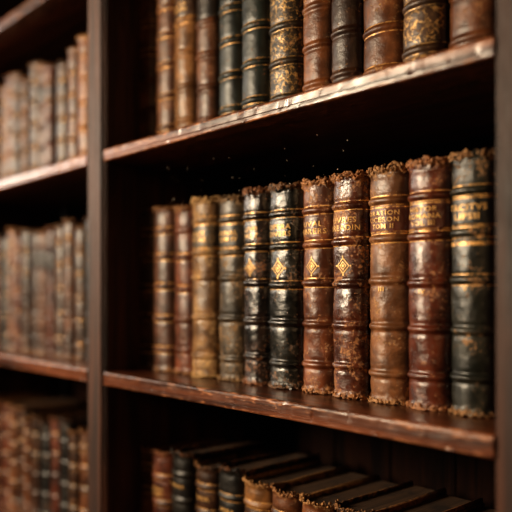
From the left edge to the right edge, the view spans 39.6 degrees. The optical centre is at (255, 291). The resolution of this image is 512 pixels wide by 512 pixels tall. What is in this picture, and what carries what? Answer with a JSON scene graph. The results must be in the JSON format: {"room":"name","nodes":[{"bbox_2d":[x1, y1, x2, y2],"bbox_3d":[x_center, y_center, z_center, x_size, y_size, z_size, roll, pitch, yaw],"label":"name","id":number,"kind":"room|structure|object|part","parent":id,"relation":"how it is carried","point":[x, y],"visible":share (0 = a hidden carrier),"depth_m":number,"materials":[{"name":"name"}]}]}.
{"room":"library","nodes":[
{"label":"library","id":0,"kind":"room"},
{"bbox_3d":[-1.124,1.325,-0.339,3.875,0.050,7.000,0,0,-42],"label":"floor","id":1,"kind":"structure","parent":0,"visible":0},
{"bbox_2d":[0,0,511,511],"bbox_3d":[0.093,0.205,0.844,0.307,2.190,2.070,0,0,-42],"label":"wooden bookcase","id":2,"kind":"object","parent":1,"relation":"on","point":[457,99],"visible":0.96,"depth_m":1.01,"materials":[{"name":"brown wood"}]},
{"bbox_3d":[-0.348,0.436,1.347,0.264,0.020,0.592,0,0,-42],"label":"shelf","id":3,"kind":"part","parent":2,"relation":"part of","materials":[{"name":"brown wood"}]},
{"bbox_2d":[0,216,87,360],"bbox_3d":[-0.346,-0.007,1.348,0.160,0.243,0.592,0,0,-42],"label":"books","id":4,"kind":"object","parent":2,"relation":"on","point":[44,273],"visible":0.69,"depth_m":1.28,"materials":[{"name":"leather"}]},
{"bbox_2d":[0,238,1,346],"bbox_3d":[-0.479,0.000,1.495,0.153,0.226,0.037,0,0,-42],"label":"book","id":5,"kind":"object","parent":4,"relation":"on","point":[0,238],"depth_m":1.44,"materials":[{"name":"leather"}]},
{"bbox_2d":[0,234,7,347],"bbox_3d":[-0.453,-0.001,1.470,0.153,0.230,0.042,0,0,-42],"label":"book","id":6,"kind":"object","parent":4,"relation":"on","point":[3,238],"depth_m":1.42,"materials":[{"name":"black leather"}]},
{"bbox_2d":[13,233,21,350],"bbox_3d":[-0.407,0.000,1.415,0.153,0.227,0.031,0,0,-42],"label":"book","id":7,"kind":"object","parent":4,"relation":"on","point":[17,237],"depth_m":1.36,"materials":[{"name":"leather"}]},
{"bbox_2d":[20,228,37,351],"bbox_3d":[-0.385,-0.003,1.389,0.153,0.235,0.042,0,0,-42],"label":"book","id":8,"kind":"object","parent":4,"relation":"on","point":[26,236],"depth_m":1.33,"materials":[{"name":"leather"}]},
{"bbox_2d":[30,230,39,352],"bbox_3d":[-0.358,-0.001,1.364,0.153,0.229,0.040,0,0,-42],"label":"book","id":9,"kind":"object","parent":4,"relation":"on","point":[34,235],"depth_m":1.31,"materials":[{"name":"leather"}]},
{"bbox_2d":[38,230,47,353],"bbox_3d":[-0.336,0.000,1.337,0.153,0.227,0.035,0,0,-42],"label":"book","id":10,"kind":"object","parent":4,"relation":"on","point":[42,234],"depth_m":1.28,"materials":[{"name":"brown leather"}]},
{"bbox_2d":[46,225,55,354],"bbox_3d":[-0.315,-0.003,1.317,0.153,0.232,0.030,0,0,-42],"label":"book","id":11,"kind":"object","parent":4,"relation":"on","point":[50,233],"depth_m":1.26,"materials":[{"name":"leather"}]},
{"bbox_2d":[53,224,64,356],"bbox_3d":[-0.293,-0.003,1.291,0.153,0.232,0.045,0,0,-42],"label":"book","id":12,"kind":"object","parent":4,"relation":"on","point":[59,232],"depth_m":1.24,"materials":[{"name":"leather"}]},
{"bbox_2d":[73,225,85,359],"bbox_3d":[-0.245,0.001,1.234,0.154,0.226,0.042,0,0,-42],"label":"book","id":13,"kind":"object","parent":4,"relation":"on","point":[79,231],"depth_m":1.18,"materials":[{"name":"leather"}]},
{"bbox_2d":[0,390,87,511],"bbox_3d":[-0.346,0.322,1.349,0.159,0.212,0.592,0,0,-42],"label":"books","id":14,"kind":"object","parent":2,"relation":"on","point":[44,437],"visible":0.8,"depth_m":1.31,"materials":[{"name":"leather"}]},
{"bbox_2d":[0,408,2,501],"bbox_3d":[-0.478,0.331,1.498,0.153,0.191,0.039,0,0,-42],"label":"book","id":15,"kind":"object","parent":14,"relation":"on","point":[1,488],"depth_m":1.44,"materials":[{"name":"leather"}]},
{"bbox_2d":[22,416,32,511],"bbox_3d":[-0.379,0.331,1.385,0.153,0.193,0.033,0,0,-42],"label":"book","id":16,"kind":"object","parent":14,"relation":"on","point":[27,421],"depth_m":1.33,"materials":[{"name":"brown leather"}]},
{"bbox_2d":[0,394,58,407],"bbox_3d":[-0.504,0.326,1.527,0.153,0.202,0.045,0,0,-42],"label":"book","id":17,"kind":"object","parent":14,"relation":"on","point":[21,397],"depth_m":1.55,"materials":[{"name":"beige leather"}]},
{"bbox_2d":[39,419,51,511],"bbox_3d":[-0.332,0.330,1.334,0.153,0.194,0.049,0,0,-42],"label":"book","id":18,"kind":"object","parent":14,"relation":"on","point":[45,425],"depth_m":1.28,"materials":[{"name":"black leather"}]},
{"bbox_2d":[67,428,80,511],"bbox_3d":[-0.258,0.330,1.248,0.153,0.195,0.036,0,0,-42],"label":"book","id":19,"kind":"object","parent":14,"relation":"on","point":[73,434],"depth_m":1.19,"materials":[{"name":"leather"}]},
{"bbox_2d":[78,427,87,511],"bbox_3d":[-0.233,0.326,1.224,0.153,0.202,0.040,0,0,-42],"label":"book","id":20,"kind":"object","parent":14,"relation":"on","point":[83,432],"depth_m":1.17,"materials":[{"name":"brown leather"}]},
{"bbox_2d":[0,33,87,179],"bbox_3d":[-0.346,-0.314,1.349,0.159,0.229,0.591,0,0,-42],"label":"books","id":21,"kind":"object","parent":2,"relation":"on","point":[44,112],"visible":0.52,"depth_m":1.29,"materials":[{"name":"leather"}]},
{"bbox_2d":[0,84,6,179],"bbox_3d":[-0.457,-0.308,1.476,0.153,0.215,0.043,0,0,-42],"label":"book","id":22,"kind":"object","parent":21,"relation":"on","point":[3,95],"depth_m":1.42,"materials":[{"name":"brown leather"}]},
{"bbox_2d":[5,73,13,177],"bbox_3d":[-0.433,-0.315,1.444,0.153,0.228,0.043,0,0,-42],"label":"book","id":23,"kind":"object","parent":21,"relation":"on","point":[9,88],"depth_m":1.39,"materials":[{"name":"leather"}]},
{"bbox_2d":[12,72,29,175],"bbox_3d":[-0.410,-0.311,1.418,0.152,0.223,0.033,0,0,-42],"label":"book","id":24,"kind":"object","parent":21,"relation":"on","point":[17,83],"depth_m":1.36,"materials":[{"name":"leather"}]},
{"bbox_2d":[20,76,29,173],"bbox_3d":[-0.389,-0.305,1.397,0.153,0.207,0.031,0,0,-42],"label":"book","id":25,"kind":"object","parent":21,"relation":"on","point":[24,80],"depth_m":1.34,"materials":[{"name":"brown leather"}]},
{"bbox_2d":[28,60,44,170],"bbox_3d":[-0.363,-0.314,1.372,0.154,0.228,0.046,0,0,-42],"label":"book","id":26,"kind":"object","parent":21,"relation":"on","point":[34,80],"depth_m":1.32,"materials":[{"name":"leather"}]},
{"bbox_2d":[37,62,54,168],"bbox_3d":[-0.339,-0.309,1.343,0.153,0.218,0.036,0,0,-42],"label":"book","id":27,"kind":"object","parent":21,"relation":"on","point":[41,69],"depth_m":1.29,"materials":[{"name":"brown leather"}]},
{"bbox_2d":[43,62,56,166],"bbox_3d":[-0.320,-0.304,1.317,0.154,0.208,0.035,0,0,-42],"label":"book","id":28,"kind":"object","parent":21,"relation":"on","point":[49,70],"depth_m":1.26,"materials":[{"name":"leather"}]},
{"bbox_2d":[55,59,68,163],"bbox_3d":[-0.290,-0.302,1.290,0.152,0.203,0.050,0,0,-42],"label":"book","id":29,"kind":"object","parent":21,"relation":"on","point":[61,69],"depth_m":1.23,"materials":[{"name":"leather"}]},
{"bbox_2d":[67,44,78,159],"bbox_3d":[-0.262,-0.309,1.259,0.152,0.218,0.040,0,0,-42],"label":"book","id":30,"kind":"object","parent":21,"relation":"on","point":[73,60],"depth_m":1.20,"materials":[{"name":"brown leather"}]},
{"bbox_2d":[76,33,87,156],"bbox_3d":[-0.236,-0.314,1.227,0.153,0.227,0.047,0,0,-42],"label":"book","id":31,"kind":"object","parent":21,"relation":"on","point":[81,48],"depth_m":1.17,"materials":[{"name":"orange leather"}]},
{"bbox_3d":[-0.348,-0.478,1.347,0.264,0.020,0.592,0,0,-42],"label":"shelf","id":32,"kind":"part","parent":2,"relation":"part of","materials":[{"name":"brown wood"}]},
{"bbox_3d":[-0.348,-0.193,1.347,0.265,0.017,0.592,0,0,-42],"label":"shelf","id":33,"kind":"part","parent":2,"relation":"part of","materials":[{"name":"brown wood"}]},
{"bbox_3d":[-0.348,0.122,1.347,0.264,0.020,0.592,0,0,-42],"label":"shelf","id":34,"kind":"part","parent":2,"relation":"part of","materials":[{"name":"brown wood"}]},
{"bbox_3d":[0.083,-0.193,0.868,0.264,0.017,0.599,0,0,-42],"label":"shelf","id":35,"kind":"part","parent":2,"relation":"part of","materials":[{"name":"brown wood"}]},
{"bbox_3d":[0.083,0.122,0.868,0.264,0.020,0.599,0,0,-42],"label":"shelf","id":36,"kind":"part","parent":2,"relation":"part of","materials":[{"name":"brown wood"}]},
{"bbox_2d":[138,0,495,139],"bbox_3d":[0.062,-0.323,0.896,0.158,0.247,0.597,0,0,-42],"label":"books","id":37,"kind":"object","parent":2,"relation":"on","point":[201,60],"visible":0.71,"depth_m":0.84,"materials":[{"name":"leather"}]},
{"bbox_2d":[156,0,175,133],"bbox_3d":[-0.080,-0.320,1.057,0.153,0.240,0.055,0,0,-42],"label":"book","id":38,"kind":"object","parent":37,"relation":"on","point":[165,9],"depth_m":1.00,"materials":[{"name":"brown leather"}]},
{"bbox_2d":[174,0,196,128],"bbox_3d":[-0.049,-0.324,1.017,0.152,0.246,0.052,0,0,-42],"label":"book","id":39,"kind":"object","parent":37,"relation":"on","point":[185,11],"depth_m":0.96,"materials":[{"name":"beige leather"}]},
{"bbox_2d":[196,0,219,122],"bbox_3d":[-0.018,-0.322,0.983,0.153,0.243,0.048,0,0,-42],"label":"book","id":40,"kind":"object","parent":37,"relation":"on","point":[207,11],"depth_m":0.93,"materials":[{"name":"brown leather"}]},
{"bbox_2d":[218,0,242,115],"bbox_3d":[0.015,-0.317,0.950,0.152,0.233,0.051,0,0,-42],"label":"book","id":41,"kind":"object","parent":37,"relation":"on","point":[230,12],"depth_m":0.90,"materials":[{"name":"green leather"}]},
{"bbox_2d":[241,0,270,108],"bbox_3d":[0.046,-0.322,0.912,0.152,0.242,0.053,0,0,-42],"label":"book","id":42,"kind":"object","parent":37,"relation":"on","point":[255,14],"depth_m":0.86,"materials":[{"name":"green leather"}]},
{"bbox_2d":[269,0,303,101],"bbox_3d":[0.080,-0.318,0.874,0.154,0.236,0.056,0,0,-42],"label":"book","id":43,"kind":"object","parent":37,"relation":"on","point":[286,17],"depth_m":0.82,"materials":[{"name":"gold leather"}]},
{"bbox_2d":[302,0,331,91],"bbox_3d":[0.116,-0.317,0.839,0.153,0.231,0.049,0,0,-42],"label":"book","id":44,"kind":"object","parent":37,"relation":"on","point":[316,14],"depth_m":0.79,"materials":[{"name":"orange leather"}]},
{"bbox_2d":[330,0,363,82],"bbox_3d":[0.144,-0.321,0.805,0.153,0.242,0.046,0,0,-42],"label":"book","id":45,"kind":"object","parent":37,"relation":"on","point":[346,16],"depth_m":0.75,"materials":[{"name":"leather"}]},
{"bbox_2d":[363,0,403,73],"bbox_3d":[0.175,-0.319,0.770,0.154,0.237,0.056,0,0,-42],"label":"book","id":46,"kind":"object","parent":37,"relation":"on","point":[383,20],"depth_m":0.72,"materials":[{"name":"orange leather"}]},
{"bbox_2d":[402,0,450,61],"bbox_3d":[0.208,-0.321,0.731,0.153,0.241,0.052,0,0,-42],"label":"book","id":47,"kind":"object","parent":37,"relation":"on","point":[426,24],"depth_m":0.68,"materials":[{"name":"leather"}]},
{"bbox_2d":[448,0,495,48],"bbox_3d":[0.246,-0.318,0.696,0.153,0.237,0.055,0,0,-42],"label":"book","id":48,"kind":"object","parent":37,"relation":"on","point":[469,21],"depth_m":0.64,"materials":[{"name":"brown leather"}]},
{"bbox_2d":[139,147,495,417],"bbox_3d":[0.061,-0.009,0.894,0.159,0.245,0.597,0,0,-42],"label":"books","id":49,"kind":"object","parent":2,"relation":"on","point":[379,287],"visible":1,"depth_m":0.75,"materials":[{"name":"leather"}]},
{"bbox_2d":[152,205,178,371],"bbox_3d":[-0.083,-0.005,1.054,0.153,0.236,0.054,0,0,-42],"label":"book","id":50,"kind":"object","parent":49,"relation":"on","point":[164,219],"depth_m":1.00,"materials":[{"name":"leather"}]},
{"bbox_2d":[173,205,192,374],"bbox_3d":[-0.050,-0.003,1.021,0.153,0.234,0.054,0,0,-42],"label":"book","id":51,"kind":"object","parent":49,"relation":"on","point":[182,215],"depth_m":0.97,"materials":[{"name":"leather"}]},
{"bbox_2d":[190,195,219,377],"bbox_3d":[-0.022,-0.007,0.985,0.153,0.242,0.057,0,0,-42],"label":"book","id":52,"kind":"object","parent":49,"relation":"on","point":[204,212],"depth_m":0.93,"materials":[{"name":"leather"}]},
{"bbox_2d":[217,194,244,381],"bbox_3d":[0.016,-0.005,0.947,0.153,0.237,0.056,0,0,-42],"label":"book","id":53,"kind":"object","parent":49,"relation":"on","point":[230,210],"depth_m":0.89,"materials":[{"name":"leather"}]},
{"bbox_2d":[242,186,270,385],"bbox_3d":[0.048,-0.007,0.910,0.154,0.242,0.051,0,0,-42],"label":"book","id":54,"kind":"object","parent":49,"relation":"on","point":[256,207],"depth_m":0.85,"materials":[{"name":"leather"}]},
{"bbox_2d":[268,180,303,390],"bbox_3d":[0.080,-0.007,0.872,0.153,0.242,0.056,0,0,-42],"label":"book","id":55,"kind":"object","parent":49,"relation":"on","point":[285,201],"depth_m":0.82,"materials":[{"name":"leather"}]},
{"bbox_2d":[301,176,333,394],"bbox_3d":[0.116,-0.007,0.836,0.153,0.242,0.052,0,0,-42],"label":"book","id":56,"kind":"object","parent":49,"relation":"on","point":[317,197],"depth_m":0.78,"materials":[{"name":"leather"}]},
{"bbox_2d":[331,169,370,399],"bbox_3d":[0.146,-0.007,0.798,0.154,0.242,0.050,0,0,-42],"label":"book","id":57,"kind":"object","parent":49,"relation":"on","point":[350,194],"depth_m":0.74,"materials":[{"name":"leather"}]},
{"bbox_2d":[367,160,409,405],"bbox_3d":[0.181,-0.009,0.763,0.153,0.245,0.053,0,0,-42],"label":"book","id":58,"kind":"object","parent":49,"relation":"on","point":[388,190],"depth_m":0.71,"materials":[{"name":"leather"}]},
{"bbox_2d":[405,155,452,411],"bbox_3d":[0.212,-0.008,0.725,0.153,0.244,0.052,0,0,-42],"label":"book","id":59,"kind":"object","parent":49,"relation":"on","point":[428,180],"depth_m":0.67,"materials":[{"name":"leather"}]},
{"bbox_2d":[448,147,495,417],"bbox_3d":[0.243,-0.008,0.690,0.154,0.244,0.049,0,0,-42],"label":"book","id":60,"kind":"object","parent":49,"relation":"on","point":[471,175],"depth_m":0.64,"materials":[{"name":"leather"}]},
{"bbox_2d":[140,435,495,511],"bbox_3d":[0.062,0.322,0.896,0.159,0.212,0.598,0,0,-42],"label":"books","id":61,"kind":"object","parent":2,"relation":"on","point":[218,474],"visible":0.93,"depth_m":0.91,"materials":[{"name":"leather"}]},
{"bbox_2d":[140,440,200,511],"bbox_3d":[-0.119,0.326,1.099,0.153,0.204,0.054,0,0,-42],"label":"book","id":62,"kind":"object","parent":61,"relation":"on","point":[147,505],"depth_m":1.04,"materials":[{"name":"brown leather"}]},
{"bbox_2d":[194,448,271,511],"bbox_3d":[-0.018,0.327,0.989,0.153,0.201,0.053,0,0,-42],"label":"book","id":63,"kind":"object","parent":61,"relation":"on","point":[207,474],"depth_m":0.95,"materials":[{"name":"leather"}]},
{"bbox_2d":[270,467,377,511],"bbox_3d":[0.082,0.327,0.874,0.153,0.200,0.054,0,0,-42],"label":"book","id":64,"kind":"object","parent":61,"relation":"on","point":[287,496],"depth_m":0.86,"materials":[{"name":"brown leather"}]},
{"bbox_2d":[299,475,379,511],"bbox_3d":[0.115,0.328,0.836,0.153,0.200,0.052,0,0,-42],"label":"book","id":65,"kind":"object","parent":61,"relation":"on","point":[352,493],"depth_m":0.82,"materials":[{"name":"orange leather"}]},
{"bbox_2d":[334,481,444,511],"bbox_3d":[0.150,0.327,0.802,0.153,0.201,0.052,0,0,-42],"label":"book","id":66,"kind":"object","parent":61,"relation":"on","point":[404,497],"depth_m":0.80,"materials":[{"name":"leather"}]},
{"bbox_2d":[370,489,482,511],"bbox_3d":[0.181,0.327,0.764,0.153,0.200,0.054,0,0,-42],"label":"book","id":67,"kind":"object","parent":61,"relation":"on","point":[434,500],"depth_m":0.79,"materials":[{"name":"leather"}]},
{"bbox_2d":[459,503,483,511],"bbox_3d":[0.212,0.328,0.726,0.153,0.198,0.052,0,0,-42],"label":"book","id":68,"kind":"object","parent":61,"relation":"on","point":[464,507],"depth_m":0.78,"materials":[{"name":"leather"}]}
]}

